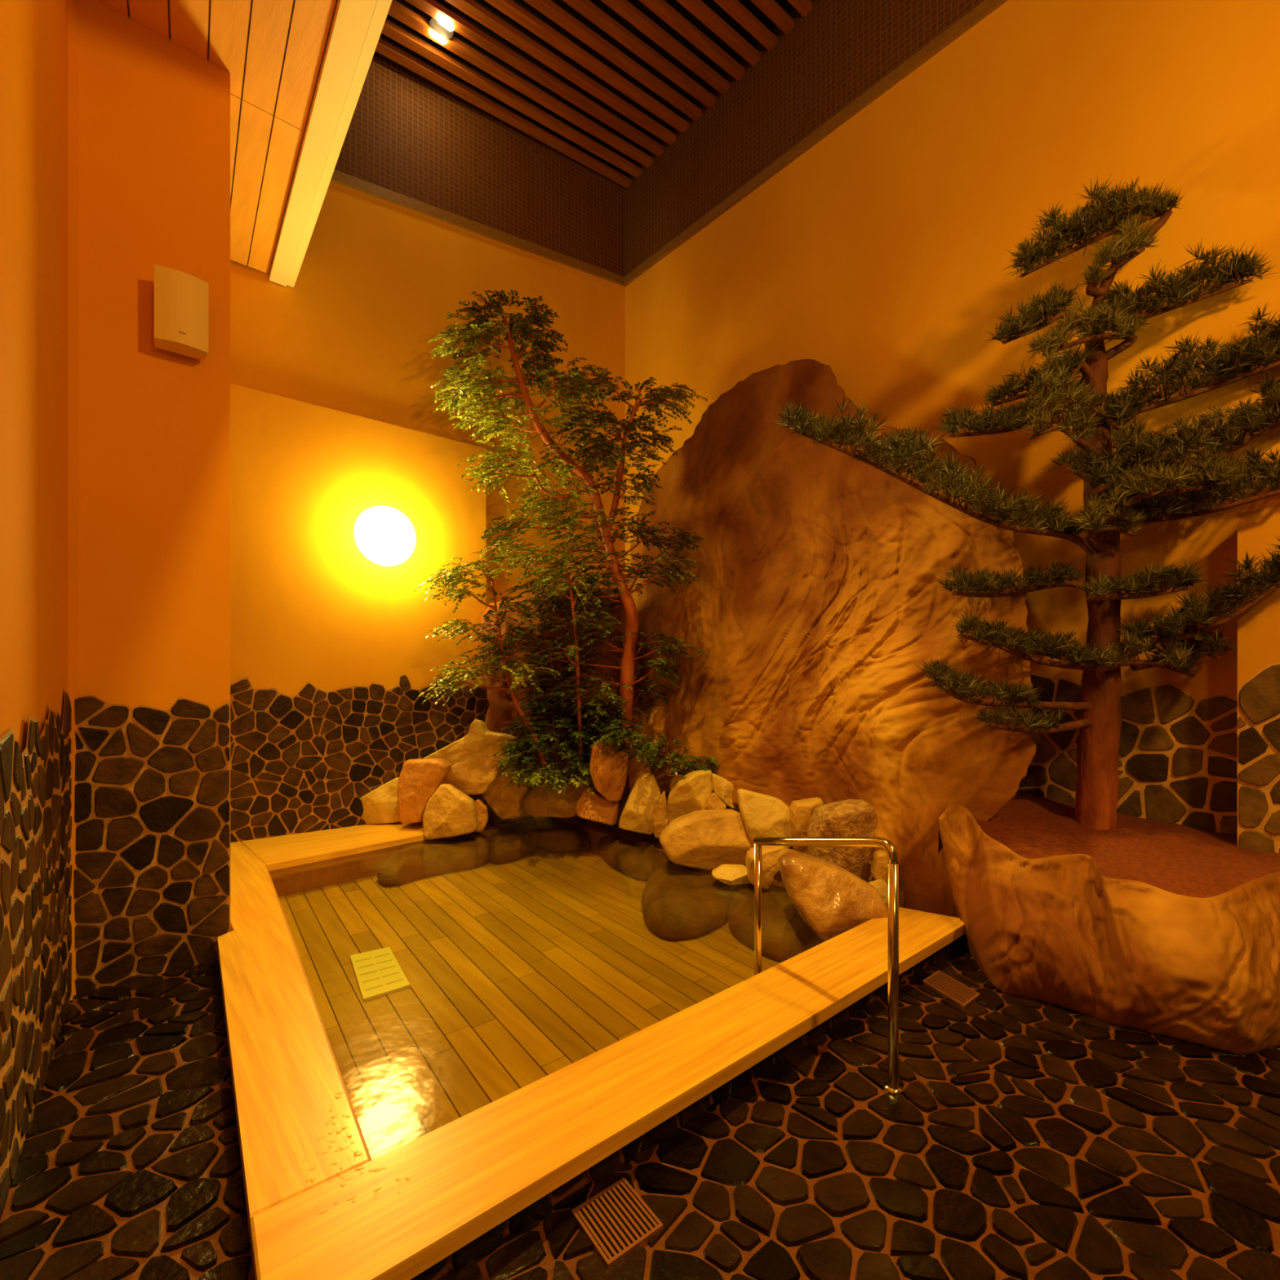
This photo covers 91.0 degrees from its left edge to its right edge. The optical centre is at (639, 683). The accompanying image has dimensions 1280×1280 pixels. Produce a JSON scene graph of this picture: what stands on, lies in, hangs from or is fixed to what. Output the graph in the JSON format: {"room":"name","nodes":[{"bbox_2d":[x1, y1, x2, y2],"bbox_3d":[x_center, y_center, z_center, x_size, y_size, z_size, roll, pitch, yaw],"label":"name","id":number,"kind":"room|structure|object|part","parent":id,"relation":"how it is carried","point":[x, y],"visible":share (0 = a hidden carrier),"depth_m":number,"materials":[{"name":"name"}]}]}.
{"room":"spa","nodes":[
{"label":"spa","id":0,"kind":"room"},
{"bbox_2d":[0,0,230,999],"bbox_3d":[-1.392,-0.900,1.394,1.320,5.200,4.330,0,0,-41],"label":"wall","id":1,"kind":"structure","parent":0,"point":[115,135],"depth_m":2.88,"materials":[{"name":"paint"}]},
{"bbox_2d":[0,690,230,1219],"bbox_3d":[-1.581,0.704,1.542,0.590,1.392,3.402,0,0,-26],"label":"cladding","id":2,"kind":"object","parent":1,"relation":"attached to","point":[152,877],"visible":0.99,"depth_m":2.85,"materials":[{"name":"stone"}]},
{"bbox_2d":[153,264,208,360],"bbox_3d":[-2.188,-1.752,2.997,0.207,0.335,0.164,0,0,-41],"label":"wall speaker","id":3,"kind":"object","parent":1,"relation":"attached to","point":[180,299],"visible":1,"depth_m":2.94,"materials":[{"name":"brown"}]},
{"bbox_2d":[94,0,337,274],"bbox_3d":[-1.787,-3.052,1.819,2.480,1.003,6.689,0,0,-41],"label":"ceiling","id":4,"kind":"structure","parent":0,"point":[272,51],"depth_m":3.18,"materials":[{"name":"brown wood"}]},
{"bbox_2d":[269,0,392,287],"bbox_3d":[-1.017,-3.067,2.486,0.179,1.133,6.735,0,0,-36],"label":"beam","id":5,"kind":"structure","parent":4,"relation":"attached to","point":[357,26],"depth_m":3.39,"materials":[{"name":"beige paint"}]},
{"bbox_2d":[230,50,625,697],"bbox_3d":[-2.268,-2.200,5.963,5.580,7.800,0.416,0,0,-41],"label":"wall","id":6,"kind":"structure","parent":0,"point":[333,420],"depth_m":5.66,"materials":[{"name":"paint"}]},
{"bbox_2d":[230,674,488,842],"bbox_3d":[-2.459,0.592,5.549,2.551,1.356,0.030,0,0,-39],"label":"cladding","id":7,"kind":"object","parent":6,"relation":"attached to","point":[304,762],"visible":0.61,"depth_m":5.37,"materials":[{"name":"stone"}]},
{"bbox_2d":[354,506,415,565],"bbox_3d":[-2.232,-1.320,5.586,0.530,0.530,0.270,0,0,-41],"label":"wall lamp","id":8,"kind":"object","parent":6,"relation":"attached to","point":[384,535],"visible":1,"depth_m":5.49,"materials":[{"name":"beige glass"}]},
{"bbox_2d":[330,51,626,286],"bbox_3d":[-1.758,-5.115,6.215,4.084,1.709,0.065,0,0,-39],"label":"wall panel","id":9,"kind":"object","parent":6,"relation":"attached to","point":[411,143],"visible":0.61,"depth_m":6.28,"materials":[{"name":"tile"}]},
{"bbox_2d":[375,0,812,187],"bbox_3d":[0.460,-5.872,3.441,4.800,0.845,7.400,0,0,-41],"label":"ceiling","id":10,"kind":"structure","parent":0,"point":[600,83],"depth_m":5.85,"materials":[{"name":"black wood"}]},
{"bbox_2d":[429,15,453,44],"bbox_3d":[-1.712,-5.676,5.429,0.200,0.136,0.200,0,0,-41],"label":"ceiling spotlight","id":11,"kind":"object","parent":10,"relation":"attached to","point":[441,25],"visible":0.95,"depth_m":5.43,"materials":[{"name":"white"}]},
{"bbox_2d":[0,942,1279,1279],"bbox_3d":[0.847,1.388,2.520,5.420,0.028,5.100,0,0,-41],"label":"floor","id":12,"kind":"structure","parent":0,"point":[1024,1139],"depth_m":1.82,"materials":[{"name":"stone"}]},
{"bbox_2d":[217,816,965,1279],"bbox_3d":[-0.882,1.390,4.265,3.765,0.280,5.871,0,0,-41],"label":"soaking tub","id":13,"kind":"object","parent":12,"relation":"on","point":[542,1037],"visible":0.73,"depth_m":2.50,"materials":[{"name":"brown wood"}]},
{"bbox_2d":[284,1104,400,1199],"bbox_3d":[-0.810,1.249,1.687,0.249,0.002,0.506,0,0,-41],"label":"water splash","id":14,"kind":"object","parent":13,"relation":"on","point":[331,1104],"visible":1,"depth_m":1.66,"materials":[{"name":"clear liquid"}]},
{"bbox_2d":[359,777,400,824],"bbox_3d":[-2.344,1.052,5.643,0.509,0.426,0.221,0,0,-1],"label":"boulder","id":15,"kind":"object","parent":13,"relation":"on","point":[380,805],"visible":0.81,"depth_m":5.56,"materials":[{"name":"beige stone"}]},
{"bbox_2d":[350,946,409,1001],"bbox_3d":[-1.358,1.492,3.256,0.218,0.014,0.556,0,0,-32],"label":"drain cover","id":16,"kind":"object","parent":13,"relation":"on","point":[378,973],"visible":1,"depth_m":3.22,"materials":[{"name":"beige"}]},
{"bbox_2d":[397,758,453,823],"bbox_3d":[-1.869,0.939,5.524,0.443,0.568,0.366,0,0,1],"label":"boulder","id":17,"kind":"object","parent":13,"relation":"on","point":[419,780],"visible":0.9,"depth_m":5.37,"materials":[{"name":"brown stone"}]},
{"bbox_2d":[443,755,502,795],"bbox_3d":[-1.510,0.814,5.627,0.562,0.349,0.314,0,0,-1],"label":"boulder","id":18,"kind":"object","parent":17,"relation":"on","point":[477,775],"visible":0.93,"depth_m":5.51,"materials":[{"name":"beige stone"}]},
{"bbox_2d":[377,831,490,886],"bbox_3d":[-1.615,1.404,5.313,0.741,0.186,1.436,0,0,4],"label":"boulder","id":19,"kind":"object","parent":13,"relation":"on","point":[413,862],"visible":0.77,"depth_m":4.97,"materials":[{"name":"brown stone"}]},
{"bbox_2d":[422,783,478,839],"bbox_3d":[-1.593,1.071,5.308,0.454,0.453,0.302,0,0,1],"label":"boulder","id":20,"kind":"object","parent":13,"relation":"on","point":[450,811],"visible":1,"depth_m":5.21,"materials":[{"name":"beige stone"}]},
{"bbox_2d":[488,813,539,864],"bbox_3d":[-1.178,1.407,5.943,0.504,0.180,1.511,0,0,-8],"label":"boulder","id":21,"kind":"object","parent":13,"relation":"on","point":[517,842],"visible":0.84,"depth_m":5.49,"materials":[{"name":"brown stone"}]},
{"bbox_2d":[538,817,589,853],"bbox_3d":[-0.738,1.405,6.105,0.556,0.184,1.170,0,0,-8],"label":"boulder","id":22,"kind":"object","parent":13,"relation":"on","point":[556,836],"visible":0.75,"depth_m":5.65,"materials":[{"name":"brown stone"}]},
{"bbox_2d":[575,786,619,825],"bbox_3d":[-0.368,1.057,5.464,0.378,0.324,0.297,0,0,-3],"label":"boulder","id":23,"kind":"object","parent":13,"relation":"on","point":[596,807],"visible":0.98,"depth_m":5.37,"materials":[{"name":"brown stone"}]},
{"bbox_2d":[589,740,629,801],"bbox_3d":[-0.263,0.742,5.377,0.337,0.522,0.289,0,0,-4],"label":"boulder","id":24,"kind":"object","parent":23,"relation":"on","point":[609,779],"visible":0.92,"depth_m":5.26,"materials":[{"name":"brown stone"}]},
{"bbox_2d":[627,754,651,791],"bbox_3d":[-0.003,0.789,5.514,0.218,0.339,0.184,0,0,6],"label":"boulder","id":25,"kind":"object","parent":24,"relation":"on","point":[635,767],"visible":0.75,"depth_m":5.44,"materials":[{"name":"brown stone"}]},
{"bbox_2d":[597,824,664,881],"bbox_3d":[-0.070,1.405,5.542,0.574,0.185,1.673,0,0,-11],"label":"boulder","id":26,"kind":"object","parent":13,"relation":"on","point":[620,851],"visible":0.7,"depth_m":5.08,"materials":[{"name":"brown stone"}]},
{"bbox_2d":[618,773,661,834],"bbox_3d":[-0.001,0.993,5.219,0.351,0.501,0.293,0,0,0],"label":"boulder","id":27,"kind":"object","parent":13,"relation":"on","point":[637,815],"visible":0.95,"depth_m":5.11,"materials":[{"name":"beige stone"}]},
{"bbox_2d":[653,791,668,838],"bbox_3d":[0.167,1.053,5.056,0.127,0.378,0.137,0,0,-7],"label":"boulder","id":28,"kind":"object","parent":13,"relation":"on","point":[660,821],"visible":0.93,"depth_m":5.01,"materials":[{"name":"beige stone"}]},
{"bbox_2d":[467,776,904,907],"bbox_3d":[0.222,1.185,5.194,2.538,0.669,4.122,0,0,-41],"label":"rocks","id":29,"kind":"object","parent":13,"relation":"on","point":[493,817],"visible":0.02,"depth_m":6.06},
{"bbox_2d":[422,719,520,764],"bbox_3d":[-1.570,0.583,5.880,0.943,0.504,0.264,0,0,1],"label":"boulder","id":30,"kind":"object","parent":29,"relation":"on","point":[479,740],"visible":0.73,"depth_m":5.76,"materials":[{"name":"beige stone"}]},
{"bbox_2d":[482,757,531,818],"bbox_3d":[-1.214,0.953,5.784,0.439,0.570,0.347,0,0,0],"label":"boulder","id":31,"kind":"object","parent":29,"relation":"on","point":[506,804],"visible":0.66,"depth_m":5.64,"materials":[{"name":"brown stone"}]},
{"bbox_2d":[492,690,639,800],"bbox_3d":[-0.627,0.562,5.628,1.340,1.000,1.267,0,0,-16],"label":"shrub","id":32,"kind":"object","parent":31,"relation":"on","point":[536,772],"visible":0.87,"depth_m":5.42,"materials":[{"name":"green plant"}]},
{"bbox_2d":[413,556,562,767],"bbox_3d":[-1.304,-0.206,5.450,1.060,1.882,1.434,0,0,-41],"label":"sapling","id":33,"kind":"object","parent":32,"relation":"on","point":[453,579],"visible":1,"depth_m":5.45,"materials":[{"name":"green plant"}]},
{"bbox_2d":[427,289,707,787],"bbox_3d":[-0.653,-1.362,5.659,2.653,4.582,1.583,0,0,1],"label":"leafy tree","id":34,"kind":"object","parent":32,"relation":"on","point":[572,384],"visible":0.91,"depth_m":5.60,"materials":[{"name":"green plant"}]},
{"bbox_3d":[-0.701,-1.787,5.654,0.530,0.264,0.046,0,0,1],"label":"stem","id":35,"kind":"part","parent":34,"relation":"part of","materials":[{"name":"red plant"}]},
{"bbox_3d":[-0.159,-1.986,5.652,0.362,1.359,0.066,0,0,0],"label":"stem","id":36,"kind":"part","parent":34,"relation":"part of","materials":[{"name":"red plant"}]},
{"bbox_2d":[526,542,628,765],"bbox_3d":[-0.533,-0.238,5.416,0.874,1.921,1.054,0,0,-1],"label":"sapling","id":37,"kind":"object","parent":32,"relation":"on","point":[544,580],"visible":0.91,"depth_m":5.40,"materials":[{"name":"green plant"}]},
{"bbox_2d":[522,778,587,817],"bbox_3d":[-0.802,1.069,5.881,0.639,0.347,0.348,0,0,1],"label":"boulder","id":38,"kind":"object","parent":29,"relation":"on","point":[540,802],"visible":0.8,"depth_m":5.76,"materials":[{"name":"brown stone"}]},
{"bbox_2d":[479,586,640,779],"bbox_3d":[-0.765,0.000,6.131,1.549,1.860,0.536,0,0,-1],"label":"rock outcrop","id":39,"kind":"object","parent":38,"relation":"on","point":[501,711],"visible":0.33,"depth_m":5.93,"materials":[{"name":"brown stone"}]},
{"bbox_2d":[590,715,719,776],"bbox_3d":[0.204,0.572,5.235,1.390,0.586,1.162,0,0,9],"label":"shrub","id":40,"kind":"object","parent":29,"relation":"on","point":[623,735],"visible":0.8,"depth_m":5.14,"materials":[{"name":"green plant"}]},
{"bbox_2d":[666,768,712,823],"bbox_3d":[0.403,0.906,5.023,0.372,0.448,0.351,0,0,2],"label":"boulder","id":41,"kind":"object","parent":29,"relation":"on","point":[689,794],"visible":0.95,"depth_m":4.90,"materials":[{"name":"beige stone"}]},
{"bbox_2d":[737,788,792,848],"bbox_3d":[0.910,0.983,4.477,0.444,0.473,0.306,0,0,-2],"label":"boulder","id":42,"kind":"object","parent":29,"relation":"on","point":[762,815],"visible":0.83,"depth_m":4.37,"materials":[{"name":"beige stone"}]},
{"bbox_2d":[789,797,823,854],"bbox_3d":[1.138,1.004,4.316,0.207,0.448,0.283,0,0,-1],"label":"boulder","id":43,"kind":"object","parent":29,"relation":"on","point":[801,811],"visible":0.49,"depth_m":4.22,"materials":[{"name":"beige stone"}]},
{"bbox_2d":[807,799,878,882],"bbox_3d":[1.316,1.025,4.032,0.467,0.573,0.411,0,0,-3],"label":"boulder","id":44,"kind":"object","parent":29,"relation":"on","point":[849,817],"visible":0.71,"depth_m":3.88,"materials":[{"name":"brown stone"}]},
{"bbox_2d":[641,859,733,940],"bbox_3d":[0.331,1.403,4.314,0.638,0.188,1.375,0,0,8],"label":"boulder","id":45,"kind":"object","parent":13,"relation":"on","point":[679,902],"visible":0.84,"depth_m":3.90,"materials":[{"name":"brown stone"}]},
{"bbox_2d":[659,808,752,871],"bbox_3d":[0.470,1.123,4.547,0.667,0.412,0.470,0,0,-1],"label":"boulder","id":46,"kind":"object","parent":13,"relation":"on","point":[702,839],"visible":0.95,"depth_m":4.37,"materials":[{"name":"beige stone"}]},
{"bbox_2d":[700,792,726,809],"bbox_3d":[0.566,0.926,4.860,0.200,0.167,0.160,0,0,0],"label":"boulder","id":47,"kind":"object","parent":46,"relation":"on","point":[713,802],"visible":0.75,"depth_m":4.81,"materials":[{"name":"brown stone"}]},
{"bbox_2d":[727,878,826,962],"bbox_3d":[0.788,1.403,3.963,0.508,0.189,1.257,0,0,-3],"label":"boulder","id":48,"kind":"object","parent":13,"relation":"on","point":[785,935],"visible":0.74,"depth_m":3.58,"materials":[{"name":"brown stone"}]},
{"bbox_2d":[753,836,902,1096],"bbox_3d":[0.705,1.019,2.481,0.060,0.962,0.797,0,0,-26],"label":"handrail","id":49,"kind":"object","parent":13,"relation":"on","point":[892,1086],"visible":0.94,"depth_m":2.14,"materials":[{"name":"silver metal"}]},
{"bbox_3d":[0.529,1.109,2.820,0.033,0.782,0.033,0,0,-41],"label":"post","id":50,"kind":"part","parent":49,"relation":"part of","materials":[{"name":"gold metal"}]},
{"bbox_3d":[0.865,1.007,2.149,0.035,0.787,0.035,0,0,-41],"label":"post","id":51,"kind":"part","parent":49,"relation":"part of","materials":[{"name":"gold metal"}]},
{"bbox_2d":[776,848,888,941],"bbox_3d":[1.055,1.164,3.533,0.573,0.448,0.477,0,0,-7],"label":"boulder","id":52,"kind":"object","parent":13,"relation":"on","point":[830,900],"visible":0.95,"depth_m":3.36,"materials":[{"name":"brown stone"}]},
{"bbox_2d":[868,879,888,911],"bbox_3d":[1.385,1.230,3.639,0.103,0.180,0.174,0,0,0],"label":"boulder","id":53,"kind":"object","parent":13,"relation":"on","point":[880,885],"visible":0.32,"depth_m":3.58,"materials":[{"name":"beige stone"}]},
{"bbox_2d":[871,849,888,884],"bbox_3d":[1.439,1.093,3.760,0.080,0.191,0.150,0,0,0],"label":"boulder","id":54,"kind":"object","parent":53,"relation":"on","point":[879,870],"visible":0.89,"depth_m":3.71,"materials":[{"name":"brown stone"}]},
{"label":"water","id":55,"kind":"object","parent":13,"relation":"in","visible":0},
{"bbox_2d":[475,799,488,831],"bbox_3d":[-1.386,1.145,5.468,0.133,0.278,0.126,0,0,-9],"label":"boulder","id":56,"kind":"object","parent":55,"relation":"on","point":[482,809],"visible":0.8,"depth_m":5.42,"materials":[{"name":"brown stone"}]},
{"bbox_2d":[711,863,750,884],"bbox_3d":[0.599,1.255,4.142,0.263,0.106,0.213,0,0,-5],"label":"boulder","id":57,"kind":"object","parent":55,"relation":"on","point":[729,874],"visible":0.98,"depth_m":4.07,"materials":[{"name":"beige stone"}]},
{"bbox_2d":[745,845,784,889],"bbox_3d":[0.824,1.181,4.069,0.271,0.266,0.258,0,0,-2],"label":"boulder","id":58,"kind":"object","parent":55,"relation":"on","point":[770,867],"visible":0.69,"depth_m":3.98,"materials":[{"name":"beige stone"}]},
{"bbox_2d":[571,1177,663,1268],"bbox_3d":[-0.060,1.389,1.624,0.196,0.022,0.190,0,0,-41],"label":"drain grate","id":59,"kind":"object","parent":12,"relation":"on","point":[623,1224],"visible":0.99,"depth_m":1.61,"materials":[{"name":"brown wood"}]},
{"bbox_2d":[625,359,1035,917],"bbox_3d":[0.925,-0.712,5.341,1.148,4.223,4.516,0,0,-41],"label":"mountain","id":60,"kind":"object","parent":12,"relation":"on","point":[815,612],"visible":0.81,"depth_m":4.52},
{"bbox_2d":[711,773,739,810],"bbox_3d":[0.682,0.856,4.965,0.242,0.289,0.256,0,0,-5],"label":"boulder","id":61,"kind":"object","parent":60,"relation":"on","point":[722,787],"visible":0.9,"depth_m":4.86,"materials":[{"name":"beige stone"}]},
{"bbox_2d":[922,970,979,1008],"bbox_3d":[1.410,1.389,2.856,0.152,0.022,0.305,0,0,-18],"label":"drain grate","id":62,"kind":"object","parent":12,"relation":"on","point":[944,984],"visible":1,"depth_m":2.84,"materials":[{"name":"brown metal"}]},
{"bbox_2d":[937,804,1279,1054],"bbox_3d":[2.482,1.039,2.820,2.040,0.722,1.168,0,0,19],"label":"planter","id":63,"kind":"object","parent":12,"relation":"on","point":[1138,955],"visible":0.98,"depth_m":2.61,"materials":[{"name":"brown stone"}]},
{"bbox_2d":[937,791,1279,897],"bbox_3d":[2.515,0.815,3.270,1.417,0.276,2.250,0,0,-41],"label":"soil","id":64,"kind":"object","parent":63,"relation":"in","point":[1171,857],"visible":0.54,"depth_m":3.21,"materials":[{"name":"brown soil"}]},
{"bbox_2d":[772,176,1279,830],"bbox_3d":[2.142,-1.044,3.477,2.836,3.855,1.228,0,0,9],"label":"pine tree","id":65,"kind":"object","parent":64,"relation":"on","point":[1107,482],"visible":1,"depth_m":3.34,"materials":[{"name":"green plant"}]},
{"bbox_2d":[625,0,1279,700],"bbox_3d":[2.183,-2.200,4.934,0.200,7.800,7.400,0,0,-41],"label":"wall","id":66,"kind":"structure","parent":0,"point":[878,255],"depth_m":4.33,"materials":[{"name":"paint"}]},
{"bbox_2d":[624,0,1008,284],"bbox_3d":[2.178,-5.440,4.783,0.065,1.420,7.180,0,0,-41],"label":"wall panel","id":67,"kind":"object","parent":66,"relation":"attached to","point":[837,59],"visible":0.87,"depth_m":5.77,"materials":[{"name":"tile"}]},
{"bbox_2d":[1017,662,1279,853],"bbox_3d":[2.878,0.452,3.708,0.344,1.195,3.563,0,0,-41],"label":"cladding","id":68,"kind":"object","parent":66,"relation":"attached to","point":[1211,763],"visible":0.28,"depth_m":3.62,"materials":[{"name":"grey stone"}]},
{"bbox_2d":[1237,506,1279,687],"bbox_3d":[3.815,0.410,2.667,0.340,2.580,1.837,0,0,-41],"label":"wall","id":69,"kind":"structure","parent":0,"point":[1258,633],"depth_m":3.19,"materials":[{"name":"paint"}]}
]}

